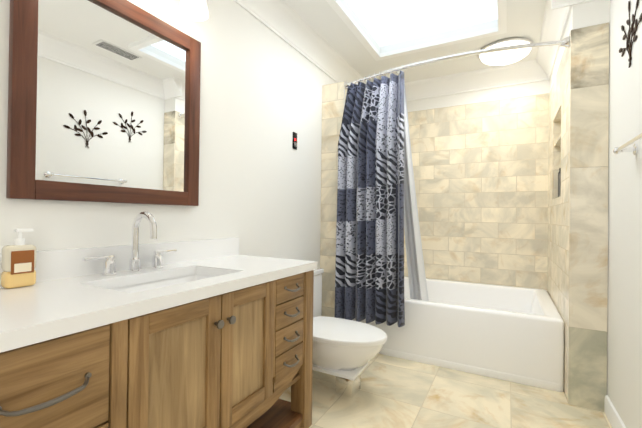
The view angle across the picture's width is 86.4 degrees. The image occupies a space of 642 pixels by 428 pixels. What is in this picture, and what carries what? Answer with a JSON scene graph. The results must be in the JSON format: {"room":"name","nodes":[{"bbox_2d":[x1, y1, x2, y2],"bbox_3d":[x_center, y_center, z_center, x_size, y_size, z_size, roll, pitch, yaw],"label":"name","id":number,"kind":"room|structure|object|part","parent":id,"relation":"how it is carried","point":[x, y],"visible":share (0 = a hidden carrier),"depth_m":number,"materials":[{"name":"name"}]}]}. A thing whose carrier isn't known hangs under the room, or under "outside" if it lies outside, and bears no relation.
{"room":"bathroom","nodes":[
{"label":"bathroom","id":0,"kind":"room"},
{"bbox_2d":[0,0,335,267],"bbox_3d":[-0.627,-0.169,1.985,0.100,2.550,4.850,0,0,29],"label":"wall","id":1,"kind":"structure","parent":0,"point":[261,84],"depth_m":2.07,"materials":[{"name":"white paint"}]},
{"bbox_2d":[6,0,200,205],"bbox_3d":[-0.834,-0.476,1.462,0.031,0.859,0.774,0,0,29],"label":"mirror","id":2,"kind":"object","parent":1,"relation":"attached to","point":[103,100],"visible":1,"depth_m":1.37,"materials":[{"name":"brown wood"}]},
{"bbox_2d":[178,0,208,20],"bbox_3d":[-0.747,-1.092,1.442,0.192,0.255,0.616,0,0,29],"label":"sconce","id":3,"kind":"object","parent":1,"relation":"attached to","point":[195,10],"visible":1,"depth_m":1.67,"materials":[{"name":"white glass"}]},
{"bbox_2d":[293,132,296,149],"bbox_3d":[-0.201,-0.565,2.643,0.010,0.130,0.055,0,0,29],"label":"switch plate","id":4,"kind":"object","parent":1,"relation":"attached to","point":[294,140],"visible":1,"depth_m":2.64,"materials":[{"name":"black plastic"}]},
{"bbox_2d":[233,0,365,84],"bbox_3d":[-0.516,-1.361,1.941,0.118,0.165,4.650,0,0,29],"label":"crown molding","id":5,"kind":"structure","parent":1,"relation":"attached to","point":[283,20],"depth_m":2.59,"materials":[{"name":"white paint"}]},
{"bbox_2d":[320,81,346,316],"bbox_3d":[0.359,-0.002,3.460,0.220,2.260,1.113,0,0,29],"label":"pilaster","id":6,"kind":"object","parent":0,"point":[333,98],"visible":0.35,"depth_m":2.98,"materials":[{"name":"beige tile"}]},
{"bbox_2d":[284,0,545,81],"bbox_3d":[0.293,-1.466,1.500,2.160,0.060,4.850,0,0,29],"label":"ceiling","id":7,"kind":"structure","parent":0,"point":[324,21],"depth_m":2.83,"materials":[{"name":"white paint"}]},
{"bbox_2d":[326,0,506,60],"bbox_3d":[0.674,-1.446,2.335,1.040,0.110,1.190,0,0,29],"label":"skylight","id":8,"kind":"object","parent":7,"relation":"in","point":[386,22],"visible":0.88,"depth_m":2.59,"materials":[{"name":"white glass"}]},
{"bbox_2d":[478,37,532,65],"bbox_3d":[1.577,-1.361,2.935,0.420,0.099,0.420,0,0,29],"label":"ceiling light","id":9,"kind":"object","parent":7,"relation":"attached to","point":[499,58],"visible":0.85,"depth_m":2.85,"materials":[{"name":"white glass"}]},
{"bbox_2d":[279,354,611,427],"bbox_3d":[0.262,1.143,1.483,2.160,0.060,4.850,0,0,29],"label":"floor","id":10,"kind":"structure","parent":0,"point":[394,392],"depth_m":2.03,"materials":[{"name":"tile"}]},
{"bbox_2d":[0,237,316,427],"bbox_3d":[-0.616,0.619,1.301,0.581,0.965,1.468,0,0,29],"label":"bathroom vanity","id":11,"kind":"object","parent":10,"relation":"on","point":[242,358],"depth_m":1.13,"materials":[{"name":"brown wood"}]},
{"bbox_2d":[1,228,36,288],"bbox_3d":[-0.974,0.141,1.105,0.052,0.188,0.081,0,0,29],"label":"soap dispenser","id":12,"kind":"object","parent":11,"relation":"on","point":[18,263],"visible":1,"depth_m":1.09,"materials":[{"name":"beige plastic"}]},
{"bbox_2d":[82,212,176,275],"bbox_3d":[-0.734,0.115,1.413,0.159,0.250,0.400,0,0,29],"label":"faucet","id":13,"kind":"object","parent":11,"relation":"on","point":[109,265],"visible":1,"depth_m":1.42,"materials":[{"name":"silver metal"}]},
{"bbox_3d":[-0.619,0.270,1.307,0.564,0.267,1.468,0,0,29],"label":"bathroom vanity top","id":14,"kind":"part","parent":11,"relation":"part of","materials":[{"name":"white stone"}]},
{"bbox_2d":[312,268,386,397],"bbox_3d":[0.043,0.763,2.256,0.814,0.706,0.606,0,0,29],"label":"toilet","id":15,"kind":"object","parent":10,"relation":"on","point":[345,351],"visible":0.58,"depth_m":2.08,"materials":[{"name":"white ceramic"}]},
{"bbox_2d":[353,276,563,391],"bbox_3d":[1.124,0.906,3.024,1.556,0.457,1.104,0,0,29],"label":"bathtub","id":16,"kind":"object","parent":10,"relation":"on","point":[510,333],"visible":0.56,"depth_m":2.46,"materials":[{"name":"white ceramic"}]},
{"bbox_2d":[404,80,549,289],"bbox_3d":[1.413,-0.134,3.573,2.160,2.550,0.108,0,0,29],"label":"wall","id":17,"kind":"structure","parent":0,"point":[480,163],"depth_m":3.40,"materials":[{"name":"beige tile"}]},
{"bbox_2d":[405,60,550,100],"bbox_3d":[1.353,-1.328,3.502,1.665,0.165,0.118,0,0,29],"label":"crown molding","id":18,"kind":"structure","parent":17,"relation":"attached to","point":[520,72],"depth_m":3.41,"materials":[{"name":"white paint"}]},
{"bbox_2d":[547,0,609,411],"bbox_3d":[1.869,-0.135,2.554,0.183,2.550,1.260,0,0,29],"label":"tiled wall","id":19,"kind":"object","parent":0,"point":[578,211],"visible":0.94,"depth_m":2.02,"materials":[{"name":"beige tile"}]},
{"bbox_2d":[344,36,569,89],"bbox_3d":[0.858,-1.088,2.506,1.558,0.098,0.224,0,0,29],"label":"rail","id":20,"kind":"object","parent":19,"relation":"attached to","point":[564,42],"visible":0.98,"depth_m":2.30,"materials":[{"name":"silver metal"}]},
{"bbox_2d":[335,65,428,326],"bbox_3d":[0.478,-0.125,2.764,0.738,1.998,0.398,0,0,29],"label":"shower curtain","id":21,"kind":"object","parent":20,"relation":"hanging from","point":[377,213],"visible":0.96,"depth_m":2.70,"materials":[{"name":"blue fabric"}]},
{"bbox_2d":[533,0,580,79],"bbox_3d":[1.710,-1.330,2.526,0.133,0.165,1.250,0,0,29],"label":"crown molding","id":22,"kind":"structure","parent":19,"relation":"attached to","point":[557,12],"depth_m":2.51,"materials":[{"name":"white paint"}]},
{"bbox_2d":[558,168,560,196],"bbox_3d":[1.933,-0.247,2.749,0.044,0.245,0.060,0,0,29],"label":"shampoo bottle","id":23,"kind":"object","parent":19,"relation":"in","point":[558,180],"visible":0.21,"depth_m":2.74,"materials":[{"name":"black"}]},
{"bbox_2d":[559,172,560,196],"bbox_3d":[1.890,-0.238,2.672,0.048,0.225,0.065,0,0,29],"label":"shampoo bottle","id":24,"kind":"object","parent":19,"relation":"in","point":[559,183],"visible":0.15,"depth_m":2.67,"materials":[{"name":"grey"}]},
{"bbox_2d":[607,0,641,427],"bbox_3d":[1.182,-0.154,0.998,0.100,2.550,4.850,0,0,29],"label":"wall","id":25,"kind":"structure","parent":0,"point":[624,379],"depth_m":1.68,"materials":[{"name":"white paint"}]},
{"bbox_2d":[604,395,625,427],"bbox_3d":[0.815,1.062,0.464,0.014,0.102,3.390,0,0,29],"label":"baseboard","id":26,"kind":"structure","parent":25,"relation":"attached to","point":[613,417],"depth_m":1.79,"materials":[{"name":"white paint"}]},
{"bbox_2d":[613,133,641,154],"bbox_3d":[1.240,-0.296,1.293,0.082,0.052,0.672,0,0,29],"label":"towel rail","id":27,"kind":"object","parent":25,"relation":"attached to","point":[623,148],"visible":1,"depth_m":1.53,"materials":[{"name":"silver metal"}]},
{"bbox_2d":[619,0,641,67],"bbox_3d":[1.468,-0.859,1.627,0.008,0.327,0.356,0,0,29],"label":"art","id":28,"kind":"object","parent":25,"relation":"attached to","point":[629,42],"visible":0.98,"depth_m":1.61,"materials":[{"name":"grey metal"}]}
]}

